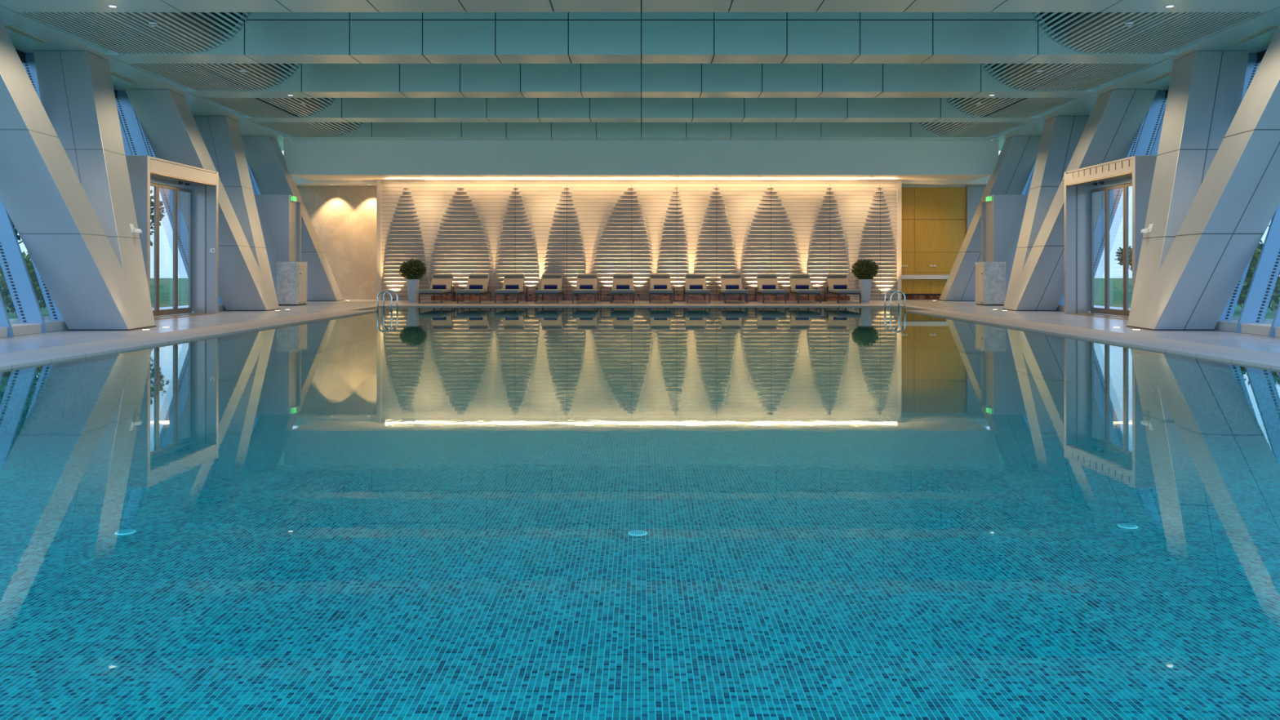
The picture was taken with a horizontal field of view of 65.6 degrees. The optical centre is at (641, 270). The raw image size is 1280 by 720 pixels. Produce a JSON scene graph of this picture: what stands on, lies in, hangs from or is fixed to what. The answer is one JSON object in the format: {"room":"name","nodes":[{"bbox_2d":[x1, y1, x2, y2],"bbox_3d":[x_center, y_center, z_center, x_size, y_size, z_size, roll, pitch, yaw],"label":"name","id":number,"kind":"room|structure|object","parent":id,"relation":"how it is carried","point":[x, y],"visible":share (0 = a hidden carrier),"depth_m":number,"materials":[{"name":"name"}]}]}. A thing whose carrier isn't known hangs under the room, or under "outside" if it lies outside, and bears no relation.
{"room":"indoor swimming pool","nodes":[
{"label":"indoor swimming pool","id":0,"kind":"room"},
{"bbox_2d":[253,195,301,295],"bbox_3d":[-9.810,-0.536,25.905,1.580,2.800,0.910,0,0,0],"label":"wall","id":1,"kind":"structure","parent":0,"point":[280,218],"depth_m":25.45,"materials":[{"name":"white paint"}]},
{"bbox_2d":[0,49,261,337],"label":"window","id":2,"kind":"structure","parent":1,"relation":"in","point":[135,143],"depth_m":14.05,"materials":[{"name":"clear glass"}]},
{"bbox_2d":[125,155,218,319],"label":"door","id":3,"kind":"structure","parent":2,"relation":"attached to","point":[202,185],"depth_m":19.06,"materials":[{"name":"silver metal"}]},
{"bbox_2d":[296,186,376,299],"bbox_3d":[-9.050,-0.936,29.660,3.500,3.600,0.280,0,0,0],"label":"wall","id":4,"kind":"structure","parent":0,"point":[343,219],"depth_m":29.52,"materials":[{"name":"beige paint"}]},
{"bbox_2d":[406,279,419,302],"bbox_3d":[-6.250,0.554,27.200,0.299,0.620,0.299,0,0,0],"label":"planter","id":5,"kind":"object","parent":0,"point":[412,285],"depth_m":27.08,"materials":[{"name":"white ceramic"}]},
{"bbox_2d":[376,179,901,300],"bbox_3d":[-0.060,-0.869,29.010,15.080,3.465,0.980,0,0,0],"label":"wall","id":6,"kind":"structure","parent":0,"point":[532,228],"depth_m":28.59,"materials":[{"name":"stone"}]},
{"bbox_2d":[0,5,1279,186],"bbox_3d":[0.000,-3.696,19.567,23.106,2.380,19.965,0,0,0],"label":"ceiling","id":7,"kind":"structure","parent":0,"point":[56,39],"depth_m":20.02,"materials":[{"name":"white paint"}]},
{"bbox_2d":[4,25,45,42],"bbox_3d":[-9.242,-3.538,14.900,0.120,0.016,1.000,0,0,-5],"label":"ceiling vent","id":8,"kind":"object","parent":7,"relation":"in","point":[9,27],"visible":0.9,"depth_m":14.85,"materials":[{"name":"beige metal"}]},
{"bbox_2d":[111,72,137,83],"bbox_3d":[-9.531,-3.538,18.300,0.120,0.016,1.000,0,0,-5],"label":"ceiling vent","id":9,"kind":"object","parent":7,"relation":"in","point":[116,74],"visible":0.86,"depth_m":18.26,"materials":[{"name":"beige metal"}]},
{"bbox_2d":[19,11,248,53],"bbox_3d":[-7.475,-4.078,15.008,2.260,1.024,2.671,0,0,0],"label":"ceiling panel","id":10,"kind":"object","parent":7,"relation":"attached to","point":[181,32],"visible":0.7,"depth_m":15.15,"materials":[{"name":"silver metal"}]},
{"bbox_2d":[129,62,299,90],"bbox_3d":[-7.721,-4.078,18.392,2.243,1.024,2.671,0,0,0],"label":"ceiling panel","id":11,"kind":"object","parent":7,"relation":"attached to","point":[196,77],"visible":0.38,"depth_m":18.58,"materials":[{"name":"silver metal"}]},
{"bbox_2d":[203,97,336,116],"bbox_3d":[-7.966,-4.078,21.777,2.226,1.024,2.671,0,0,0],"label":"ceiling panel","id":12,"kind":"object","parent":7,"relation":"attached to","point":[251,107],"visible":0.44,"depth_m":21.97,"materials":[{"name":"silver metal"}]},
{"bbox_2d":[256,122,364,136],"bbox_3d":[-8.211,-4.078,25.163,2.209,1.024,2.671,0,0,0],"label":"ceiling panel","id":13,"kind":"object","parent":7,"relation":"attached to","point":[291,129],"visible":0.42,"depth_m":25.36,"materials":[{"name":"silver metal"}]},
{"bbox_2d":[0,0,1279,12],"bbox_3d":[0.000,-4.141,13.315,17.160,1.190,0.690,0,0,0],"label":"ceiling beam","id":14,"kind":"structure","parent":7,"relation":"attached to","point":[17,6],"depth_m":13.30,"materials":[{"name":"teal"}]},
{"bbox_2d":[105,11,1177,63],"bbox_3d":[0.000,-4.141,16.700,17.634,1.190,0.690,0,0,0],"label":"ceiling beam","id":15,"kind":"structure","parent":7,"relation":"attached to","point":[264,37],"depth_m":16.36,"materials":[{"name":"teal"}]},
{"bbox_2d":[185,62,1097,97],"bbox_3d":[0.000,-4.141,20.085,18.108,1.190,0.690,0,0,0],"label":"ceiling beam","id":16,"kind":"structure","parent":7,"relation":"attached to","point":[361,80],"depth_m":19.74,"materials":[{"name":"teal"}]},
{"bbox_2d":[284,121,998,140],"bbox_3d":[0.000,-4.141,26.855,19.055,1.190,0.690,0,0,0],"label":"ceiling beam","id":17,"kind":"structure","parent":7,"relation":"attached to","point":[491,131],"depth_m":26.51,"materials":[{"name":"teal"}]},
{"bbox_2d":[242,97,1040,122],"bbox_3d":[0.000,-4.141,23.470,18.582,1.190,0.690,0,0,0],"label":"ceiling beam","id":18,"kind":"structure","parent":7,"relation":"attached to","point":[407,109],"depth_m":23.12,"materials":[{"name":"teal"}]},
{"bbox_2d":[918,122,1026,136],"bbox_3d":[8.211,-4.078,25.163,2.209,1.024,2.671,0,0,0],"label":"ceiling panel","id":19,"kind":"object","parent":7,"relation":"attached to","point":[948,129],"visible":0.43,"depth_m":25.36,"materials":[{"name":"silver metal"}]},
{"bbox_2d":[946,97,1079,116],"bbox_3d":[7.966,-4.078,21.777,2.226,1.024,2.671,0,0,0],"label":"ceiling panel","id":20,"kind":"object","parent":7,"relation":"attached to","point":[998,107],"visible":0.5,"depth_m":21.97,"materials":[{"name":"silver metal"}]},
{"bbox_2d":[982,62,1152,90],"bbox_3d":[7.721,-4.078,18.392,2.243,1.024,2.671,0,0,0],"label":"ceiling panel","id":21,"kind":"object","parent":7,"relation":"attached to","point":[1054,77],"visible":0.46,"depth_m":18.58,"materials":[{"name":"silver metal"}]},
{"bbox_2d":[1033,11,1262,53],"bbox_3d":[7.475,-4.078,15.008,2.260,1.024,2.671,0,0,0],"label":"ceiling panel","id":22,"kind":"object","parent":7,"relation":"attached to","point":[1100,32],"visible":0.69,"depth_m":15.15,"materials":[{"name":"silver metal"}]},
{"bbox_2d":[1144,72,1171,83],"bbox_3d":[9.531,-3.538,18.300,0.120,0.016,1.000,0,0,5],"label":"ceiling vent","id":23,"kind":"object","parent":7,"relation":"in","point":[1166,74],"visible":0.86,"depth_m":18.26,"materials":[{"name":"beige metal"}]},
{"bbox_2d":[1236,25,1278,42],"bbox_3d":[9.242,-3.538,14.900,0.120,0.016,1.000,0,0,5],"label":"ceiling vent","id":24,"kind":"object","parent":7,"relation":"in","point":[1273,27],"visible":0.96,"depth_m":14.85,"materials":[{"name":"beige metal"}]},
{"bbox_2d":[0,299,1279,353],"bbox_3d":[0.000,0.989,14.100,22.400,0.250,32.200,0,0,0],"label":"floor","id":25,"kind":"structure","parent":0,"point":[1217,337],"depth_m":17.42,"materials":[{"name":"stone"}]},
{"bbox_2d":[0,18,155,330],"bbox_3d":[-8.618,-1.339,14.745,2.534,4.407,4.225,0,0,0],"label":"column","id":26,"kind":"structure","parent":25,"relation":"on","point":[65,189],"depth_m":14.16,"materials":[{"name":"silver metal"}]},
{"bbox_2d":[128,223,142,232],"bbox_3d":[-7.907,-0.656,15.550,0.182,0.139,0.118,0,0,0],"label":"wall speaker","id":27,"kind":"object","parent":26,"relation":"attached to","point":[133,229],"visible":1,"depth_m":15.52,"materials":[{"name":"white plastic"}]},
{"bbox_2d":[124,88,279,311],"bbox_3d":[-9.196,-1.339,21.550,2.534,4.407,4.225,0,0,0],"label":"column","id":28,"kind":"structure","parent":25,"relation":"on","point":[211,143],"depth_m":20.87,"materials":[{"name":"silver metal"}]},
{"bbox_2d":[276,262,306,305],"bbox_3d":[-8.641,0.329,24.650,0.558,1.070,0.700,0,0,0],"label":"pedestal","id":29,"kind":"object","parent":25,"relation":"on","point":[291,277],"visible":0.94,"depth_m":24.30,"materials":[{"name":"white stone"}]},
{"bbox_2d":[240,135,343,301],"bbox_3d":[-9.614,-1.339,27.425,1.275,4.407,3.256,0,0,38],"label":"column","id":30,"kind":"structure","parent":25,"relation":"on","point":[264,157],"depth_m":26.97,"materials":[{"name":"silver metal"}]},
{"bbox_2d":[399,257,426,302],"bbox_3d":[-6.251,0.261,27.196,0.746,1.206,0.777,0,0,0],"label":"potted topiary","id":31,"kind":"object","parent":25,"relation":"on","point":[412,281],"visible":1,"depth_m":27.07,"materials":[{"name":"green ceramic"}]},
{"bbox_2d":[418,273,455,302],"bbox_3d":[-5.550,0.480,27.095,0.620,0.769,1.910,0,0,0],"label":"sun lounger","id":32,"kind":"object","parent":25,"relation":"on","point":[446,279],"visible":0.94,"depth_m":27.55,"materials":[{"name":"grey fabric"}]},
{"bbox_2d":[418,288,450,293],"bbox_3d":[-5.550,0.560,26.770,0.620,0.083,1.260,0,0,0],"label":"seat cushion","id":33,"kind":"object","parent":32,"relation":"on","point":[428,291],"depth_m":26.15,"materials":[{"name":"grey fabric"}]},
{"bbox_2d":[432,284,446,288],"bbox_3d":[-5.550,0.457,27.335,0.360,0.117,0.116,0,0,0],"label":"rolled towel","id":34,"kind":"object","parent":32,"relation":"on","point":[434,286],"visible":0.98,"depth_m":27.28,"materials":[{"name":"blue fabric"}]},
{"bbox_2d":[432,273,452,277],"bbox_3d":[-5.550,0.145,27.777,0.540,0.100,0.098,0,0,0],"label":"pillow","id":35,"kind":"object","parent":32,"relation":"on","point":[435,275],"depth_m":27.74,"materials":[{"name":"beige fabric"}]},
{"bbox_2d":[457,273,491,302],"bbox_3d":[-4.544,0.480,27.095,0.620,0.769,1.910,0,0,0],"label":"sun lounger","id":36,"kind":"object","parent":25,"relation":"on","point":[482,279],"visible":0.98,"depth_m":27.55,"materials":[{"name":"grey fabric"}]},
{"bbox_2d":[457,288,487,293],"bbox_3d":[-4.544,0.560,26.770,0.620,0.083,1.260,0,0,0],"label":"seat cushion","id":37,"kind":"object","parent":36,"relation":"on","point":[465,291],"depth_m":26.15,"materials":[{"name":"grey fabric"}]},
{"bbox_2d":[469,284,483,288],"bbox_3d":[-4.544,0.457,27.335,0.360,0.117,0.116,0,0,0],"label":"rolled towel","id":38,"kind":"object","parent":36,"relation":"on","point":[471,286],"visible":0.99,"depth_m":27.28,"materials":[{"name":"blue fabric"}]},
{"bbox_2d":[468,273,488,277],"bbox_3d":[-4.544,0.145,27.777,0.540,0.100,0.098,0,0,0],"label":"pillow","id":39,"kind":"object","parent":36,"relation":"on","point":[471,275],"depth_m":27.74,"materials":[{"name":"beige fabric"}]},
{"bbox_2d":[494,273,525,302],"bbox_3d":[-3.550,0.480,27.095,0.620,0.769,1.910,0,0,0],"label":"sun lounger","id":40,"kind":"object","parent":25,"relation":"on","point":[508,278],"visible":0.98,"depth_m":27.55,"materials":[{"name":"grey fabric"}]},
{"bbox_2d":[494,288,523,293],"bbox_3d":[-3.550,0.560,26.770,0.620,0.083,1.260,0,0,0],"label":"seat cushion","id":41,"kind":"object","parent":40,"relation":"on","point":[502,291],"depth_m":26.15,"materials":[{"name":"grey fabric"}]},
{"bbox_2d":[505,284,519,288],"bbox_3d":[-3.550,0.457,27.335,0.360,0.117,0.116,0,0,0],"label":"rolled towel","id":42,"kind":"object","parent":40,"relation":"on","point":[507,286],"visible":0.98,"depth_m":27.28,"materials":[{"name":"blue fabric"}]},
{"bbox_2d":[504,273,524,277],"bbox_3d":[-3.550,0.145,27.777,0.540,0.100,0.098,0,0,0],"label":"pillow","id":43,"kind":"object","parent":40,"relation":"on","point":[507,275],"depth_m":27.74,"materials":[{"name":"beige fabric"}]},
{"bbox_2d":[534,273,564,302],"bbox_3d":[-2.491,0.480,27.095,0.620,0.769,1.910,0,0,0],"label":"sun lounger","id":44,"kind":"object","parent":25,"relation":"on","point":[547,278],"visible":1,"depth_m":27.55,"materials":[{"name":"grey fabric"}]},
{"bbox_2d":[534,288,562,293],"bbox_3d":[-2.491,0.560,26.770,0.620,0.083,1.260,0,0,0],"label":"seat cushion","id":45,"kind":"object","parent":44,"relation":"on","point":[541,291],"depth_m":26.14,"materials":[{"name":"grey fabric"}]},
{"bbox_2d":[543,284,557,288],"bbox_3d":[-2.491,0.457,27.335,0.360,0.117,0.116,0,0,0],"label":"rolled towel","id":46,"kind":"object","parent":44,"relation":"on","point":[545,286],"visible":0.98,"depth_m":27.28,"materials":[{"name":"blue fabric"}]},
{"bbox_2d":[542,273,561,277],"bbox_3d":[-2.491,0.145,27.777,0.540,0.100,0.098,0,0,0],"label":"pillow","id":47,"kind":"object","parent":44,"relation":"on","point":[544,275],"depth_m":27.74,"materials":[{"name":"beige fabric"}]},
{"bbox_2d":[572,273,598,302],"bbox_3d":[-1.510,0.480,27.095,0.620,0.769,1.910,0,0,0],"label":"sun lounger","id":48,"kind":"object","parent":25,"relation":"on","point":[582,278],"visible":1,"depth_m":27.55,"materials":[{"name":"grey fabric"}]},
{"bbox_2d":[572,288,597,293],"bbox_3d":[-1.510,0.560,26.770,0.620,0.083,1.260,0,0,0],"label":"seat cushion","id":49,"kind":"object","parent":48,"relation":"on","point":[577,291],"depth_m":26.14,"materials":[{"name":"grey fabric"}]},
{"bbox_2d":[577,273,596,277],"bbox_3d":[-1.510,0.145,27.777,0.540,0.100,0.098,0,0,0],"label":"pillow","id":50,"kind":"object","parent":48,"relation":"on","point":[580,275],"depth_m":27.74,"materials":[{"name":"beige fabric"}]},
{"bbox_2d":[610,273,634,302],"bbox_3d":[-0.503,0.480,27.095,0.620,0.769,1.910,0,0,0],"label":"sun lounger","id":51,"kind":"object","parent":25,"relation":"on","point":[618,278],"visible":1,"depth_m":27.55,"materials":[{"name":"grey fabric"}]},
{"bbox_2d":[610,288,634,293],"bbox_3d":[-0.503,0.560,26.770,0.620,0.083,1.260,0,0,0],"label":"seat cushion","id":52,"kind":"object","parent":51,"relation":"on","point":[614,291],"depth_m":26.14,"materials":[{"name":"grey fabric"}]},
{"bbox_2d":[613,273,632,277],"bbox_3d":[-0.503,0.145,27.777,0.540,0.100,0.098,0,0,0],"label":"pillow","id":53,"kind":"object","parent":51,"relation":"on","point":[615,275],"depth_m":27.74,"materials":[{"name":"beige fabric"}]},
{"bbox_2d":[0,304,1279,719],"bbox_3d":[0.000,1.162,11.750,13.240,0.604,26.500,0,0,0],"label":"swimming pool","id":54,"kind":"object","parent":25,"relation":"in","point":[455,558],"visible":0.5,"depth_m":5.03,"materials":[{"name":"blue liquid"}]},
{"bbox_2d":[114,528,136,534],"bbox_3d":[-2.880,1.460,5.550,0.108,0.007,0.108,0,0,0],"label":"inlet","id":55,"kind":"object","parent":54,"relation":"on","point":[127,531],"visible":1,"depth_m":5.54,"materials":[{"name":"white plastic"}]},
{"bbox_2d":[377,289,398,311],"bbox_3d":[-5.495,0.948,21.550,0.349,1.024,0.538,0,0,0],"label":"pool ladder","id":56,"kind":"object","parent":54,"relation":"on","point":[389,291],"visible":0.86,"depth_m":21.29,"materials":[{"name":"silver metal"}]},
{"bbox_2d":[627,529,647,536],"bbox_3d":[-0.020,1.460,5.530,0.108,0.007,0.108,0,0,0],"label":"inlet","id":57,"kind":"object","parent":54,"relation":"on","point":[637,532],"visible":1,"depth_m":5.52,"materials":[{"name":"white plastic"}]},
{"bbox_2d":[0,306,1279,420],"bbox_3d":[0.000,0.886,11.300,12.600,0.001,25.600,0,0,0],"label":"pool water","id":58,"kind":"object","parent":54,"relation":"in","point":[407,353],"visible":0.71,"depth_m":9.35,"materials":[{"name":"liquid"}]},
{"bbox_2d":[884,289,906,311],"bbox_3d":[5.495,0.948,21.550,0.349,1.024,0.538,0,0,0],"label":"pool ladder","id":59,"kind":"object","parent":54,"relation":"on","point":[891,291],"visible":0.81,"depth_m":21.30,"materials":[{"name":"silver metal"}]},
{"bbox_2d":[1117,523,1137,528],"bbox_3d":[2.780,1.460,5.680,0.108,0.007,0.108,0,0,0],"label":"inlet","id":60,"kind":"object","parent":54,"relation":"on","point":[1127,526],"visible":1,"depth_m":5.67,"materials":[{"name":"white plastic"}]},
{"bbox_2d":[431,295,849,300],"bbox_3d":[-0.025,0.794,28.370,11.910,0.140,0.260,0,0,0],"label":"stone ledge","id":61,"kind":"object","parent":25,"relation":"on","point":[437,297],"visible":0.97,"depth_m":28.24,"materials":[{"name":"brown stone"}]},
{"bbox_2d":[648,273,673,302],"bbox_3d":[0.529,0.480,27.095,0.620,0.769,1.910,0,0,0],"label":"sun lounger","id":62,"kind":"object","parent":25,"relation":"on","point":[655,278],"visible":1,"depth_m":27.55,"materials":[{"name":"grey fabric"}]},
{"bbox_2d":[650,273,670,277],"bbox_3d":[0.529,0.145,27.777,0.540,0.100,0.098,0,0,0],"label":"pillow","id":63,"kind":"object","parent":62,"relation":"on","point":[653,275],"depth_m":27.74,"materials":[{"name":"beige fabric"}]},
{"bbox_2d":[648,288,673,293],"bbox_3d":[0.529,0.560,26.770,0.620,0.083,1.260,0,0,0],"label":"seat cushion","id":64,"kind":"object","parent":62,"relation":"on","point":[651,291],"depth_m":26.14,"materials":[{"name":"grey fabric"}]},
{"bbox_2d":[684,273,710,302],"bbox_3d":[1.510,0.480,27.095,0.620,0.769,1.910,0,0,0],"label":"sun lounger","id":65,"kind":"object","parent":25,"relation":"on","point":[690,278],"visible":1,"depth_m":27.55,"materials":[{"name":"grey fabric"}]},
{"bbox_2d":[685,273,705,277],"bbox_3d":[1.510,0.145,27.777,0.540,0.100,0.098,0,0,0],"label":"pillow","id":66,"kind":"object","parent":65,"relation":"on","point":[688,275],"depth_m":27.74,"materials":[{"name":"beige fabric"}]},
{"bbox_2d":[684,288,710,293],"bbox_3d":[1.510,0.560,26.770,0.620,0.083,1.260,0,0,0],"label":"seat cushion","id":67,"kind":"object","parent":65,"relation":"on","point":[686,291],"depth_m":26.14,"materials":[{"name":"grey fabric"}]},
{"bbox_2d":[719,273,748,302],"bbox_3d":[2.504,0.480,27.095,0.620,0.769,1.910,0,0,0],"label":"sun lounger","id":68,"kind":"object","parent":25,"relation":"on","point":[726,278],"visible":1,"depth_m":27.55,"materials":[{"name":"grey fabric"}]},
{"bbox_2d":[720,273,740,277],"bbox_3d":[2.504,0.145,27.777,0.540,0.100,0.098,0,0,0],"label":"pillow","id":69,"kind":"object","parent":68,"relation":"on","point":[723,275],"depth_m":27.74,"materials":[{"name":"beige fabric"}]},
{"bbox_2d":[720,288,747,293],"bbox_3d":[2.504,0.560,26.770,0.620,0.083,1.260,0,0,0],"label":"seat cushion","id":70,"kind":"object","parent":68,"relation":"on","point":[723,291],"depth_m":26.14,"materials":[{"name":"grey fabric"}]},
{"bbox_2d":[754,273,786,302],"bbox_3d":[3.511,0.480,27.095,0.620,0.769,1.910,0,0,0],"label":"sun lounger","id":71,"kind":"object","parent":25,"relation":"on","point":[762,278],"visible":0.95,"depth_m":27.55,"materials":[{"name":"grey fabric"}]},
{"bbox_2d":[756,273,776,277],"bbox_3d":[3.511,0.145,27.777,0.540,0.100,0.098,0,0,0],"label":"pillow","id":72,"kind":"object","parent":71,"relation":"on","point":[759,275],"depth_m":27.74,"materials":[{"name":"beige fabric"}]},
{"bbox_2d":[757,288,786,293],"bbox_3d":[3.511,0.560,26.770,0.620,0.083,1.260,0,0,0],"label":"seat cushion","id":73,"kind":"object","parent":71,"relation":"on","point":[759,291],"depth_m":26.15,"materials":[{"name":"grey fabric"}]},
{"bbox_2d":[786,273,821,302],"bbox_3d":[4.426,0.480,27.095,0.620,0.769,1.910,0,0,0],"label":"sun lounger","id":74,"kind":"object","parent":25,"relation":"on","point":[794,278],"visible":0.98,"depth_m":27.55,"materials":[{"name":"grey fabric"}]},
{"bbox_2d":[789,273,809,277],"bbox_3d":[4.426,0.145,27.777,0.540,0.100,0.098,0,0,0],"label":"pillow","id":75,"kind":"object","parent":74,"relation":"on","point":[792,275],"depth_m":27.74,"materials":[{"name":"beige fabric"}]},
{"bbox_2d":[795,284,808,288],"bbox_3d":[4.426,0.457,27.335,0.360,0.117,0.116,0,0,0],"label":"rolled towel","id":76,"kind":"object","parent":74,"relation":"on","point":[797,286],"visible":0.98,"depth_m":27.28,"materials":[{"name":"blue fabric"}]},
{"bbox_2d":[791,288,821,293],"bbox_3d":[4.426,0.560,26.770,0.620,0.083,1.260,0,0,0],"label":"seat cushion","id":77,"kind":"object","parent":74,"relation":"on","point":[793,291],"depth_m":26.15,"materials":[{"name":"grey fabric"}]},
{"bbox_2d":[825,273,861,302],"bbox_3d":[5.472,0.480,27.095,0.620,0.769,1.910,0,0,0],"label":"sun lounger","id":78,"kind":"object","parent":25,"relation":"on","point":[833,279],"visible":0.93,"depth_m":27.52,"materials":[{"name":"grey fabric"}]},
{"bbox_2d":[826,273,846,277],"bbox_3d":[5.472,0.145,27.777,0.540,0.100,0.098,0,0,0],"label":"pillow","id":79,"kind":"object","parent":78,"relation":"on","point":[829,275],"depth_m":27.74,"materials":[{"name":"beige fabric"}]},
{"bbox_2d":[833,284,847,288],"bbox_3d":[5.472,0.457,27.335,0.360,0.117,0.116,0,0,0],"label":"rolled towel","id":80,"kind":"object","parent":78,"relation":"on","point":[835,286],"visible":0.98,"depth_m":27.28,"materials":[{"name":"blue fabric"}]},
{"bbox_2d":[828,288,861,293],"bbox_3d":[5.472,0.560,26.770,0.620,0.083,1.260,0,0,0],"label":"seat cushion","id":81,"kind":"object","parent":78,"relation":"on","point":[830,291],"depth_m":26.15,"materials":[{"name":"grey fabric"}]},
{"bbox_2d":[851,258,879,302],"bbox_3d":[6.134,0.261,27.199,0.777,1.206,0.746,0,0,0],"label":"potted topiary","id":82,"kind":"object","parent":25,"relation":"on","point":[864,277],"visible":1,"depth_m":27.07,"materials":[{"name":"green plant"}]},
{"bbox_2d":[858,279,871,302],"bbox_3d":[6.130,0.554,27.200,0.299,0.620,0.299,0,0,0],"label":"planter","id":83,"kind":"object","parent":25,"relation":"on","point":[864,284],"depth_m":27.08,"materials":[{"name":"white ceramic"}]},
{"bbox_2d":[901,186,965,299],"bbox_3d":[8.565,-0.801,29.565,2.090,3.330,0.570,0,0,0],"label":"wall","id":84,"kind":"structure","parent":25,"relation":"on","point":[933,219],"depth_m":29.40,"materials":[{"name":"yellow"}]},
{"bbox_2d":[901,275,949,279],"bbox_3d":[8.565,0.199,29.565,2.090,0.130,0.570,0,0,0],"label":"countertop","id":85,"kind":"structure","parent":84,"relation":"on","point":[903,277],"depth_m":29.28,"materials":[{"name":"white stone"}]},
{"bbox_2d":[938,135,1041,301],"bbox_3d":[9.614,-1.339,27.425,1.275,4.407,3.256,0,0,-38],"label":"column","id":86,"kind":"structure","parent":25,"relation":"on","point":[1017,157],"depth_m":26.95,"materials":[{"name":"silver metal"}]},
{"bbox_2d":[975,262,1005,305],"bbox_3d":[8.641,0.329,24.650,0.558,1.070,0.700,0,0,0],"label":"base cabinet","id":87,"kind":"object","parent":25,"relation":"on","point":[990,277],"visible":0.92,"depth_m":24.30,"materials":[{"name":"white stone"}]},
{"bbox_2d":[1002,88,1157,311],"bbox_3d":[9.196,-1.339,21.550,2.534,4.407,4.225,0,0,0],"label":"column","id":88,"kind":"structure","parent":25,"relation":"on","point":[1067,143],"depth_m":20.87,"materials":[{"name":"silver metal"}]},
{"bbox_2d":[1126,23,1279,330],"bbox_3d":[8.618,-1.339,14.745,2.534,4.407,4.225,0,0,0],"label":"column","id":89,"kind":"structure","parent":25,"relation":"on","point":[1215,194],"depth_m":14.18,"materials":[{"name":"silver metal"}]},
{"bbox_2d":[1140,223,1153,232],"bbox_3d":[7.907,-0.656,15.550,0.182,0.139,0.118,0,0,0],"label":"wall speaker","id":90,"kind":"object","parent":89,"relation":"attached to","point":[1148,229],"visible":1,"depth_m":15.52,"materials":[{"name":"white plastic"}]},
{"bbox_2d":[284,140,999,174],"bbox_3d":[0.000,-3.074,27.168,19.500,0.940,0.135,0,0,0],"label":"ceiling beam","id":91,"kind":"structure","parent":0,"point":[300,157],"depth_m":27.10,"materials":[{"name":"white paint"}]},
{"bbox_2d":[901,185,986,234],"bbox_3d":[9.000,-0.936,29.700,3.600,3.600,0.800,0,0,0],"label":"wall","id":92,"kind":"structure","parent":0,"point":[974,193],"depth_m":29.30,"materials":[{"name":"grey paint"}]},
{"bbox_2d":[981,195,1028,295],"bbox_3d":[9.810,-0.536,25.905,1.580,2.800,0.910,0,0,0],"label":"wall","id":93,"kind":"structure","parent":0,"point":[1002,218],"depth_m":25.45,"materials":[{"name":"white paint"}]},
{"bbox_2d":[1021,49,1279,337],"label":"window","id":94,"kind":"structure","parent":93,"relation":"in","point":[1146,143],"depth_m":14.35,"materials":[{"name":"clear glass"}]},
{"bbox_2d":[1063,155,1156,319],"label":"door","id":95,"kind":"structure","parent":94,"relation":"attached to","point":[1080,185],"depth_m":19.10,"materials":[{"name":"silver metal"}]},
{"label":"outside","id":96,"kind":"structure","parent":0,"visible":0},
{"bbox_2d":[1,278,1279,319],"bbox_3d":[0.000,1.104,50.000,180.000,0.320,140.000,0,0,0],"label":"lawn","id":97,"kind":"structure","parent":96,"point":[166,285],"depth_m":37.84,"materials":[{"name":"green plant"}]},
{"bbox_2d":[0,252,42,315],"bbox_3d":[-11.558,0.191,18.012,1.566,1.297,1.600,0,0,0],"label":"shrub","id":98,"kind":"object","parent":97,"relation":"on","point":[7,300],"visible":0.27,"depth_m":17.97,"materials":[{"name":"green plant"}]},
{"bbox_2d":[150,190,166,246],"bbox_3d":[-17.350,-1.235,33.073,2.561,4.358,2.990,0,0,31],"label":"tree","id":99,"kind":"object","parent":97,"relation":"on","point":[161,203],"visible":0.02,"depth_m":33.60,"materials":[{"name":"green plant"}]},
{"bbox_2d":[1114,245,1132,271],"bbox_3d":[21.013,-0.054,41.863,1.872,1.996,1.628,0,0,19],"label":"tree","id":100,"kind":"object","parent":97,"relation":"on","point":[1120,258],"visible":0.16,"depth_m":42.08,"materials":[{"name":"green plant"}]},
{"bbox_2d":[1236,247,1279,311],"bbox_3d":[11.871,0.191,19.034,1.600,1.297,1.566,0,0,-25],"label":"shrub","id":101,"kind":"object","parent":97,"relation":"on","point":[1275,298],"visible":0.25,"depth_m":18.80,"materials":[{"name":"green plant"}]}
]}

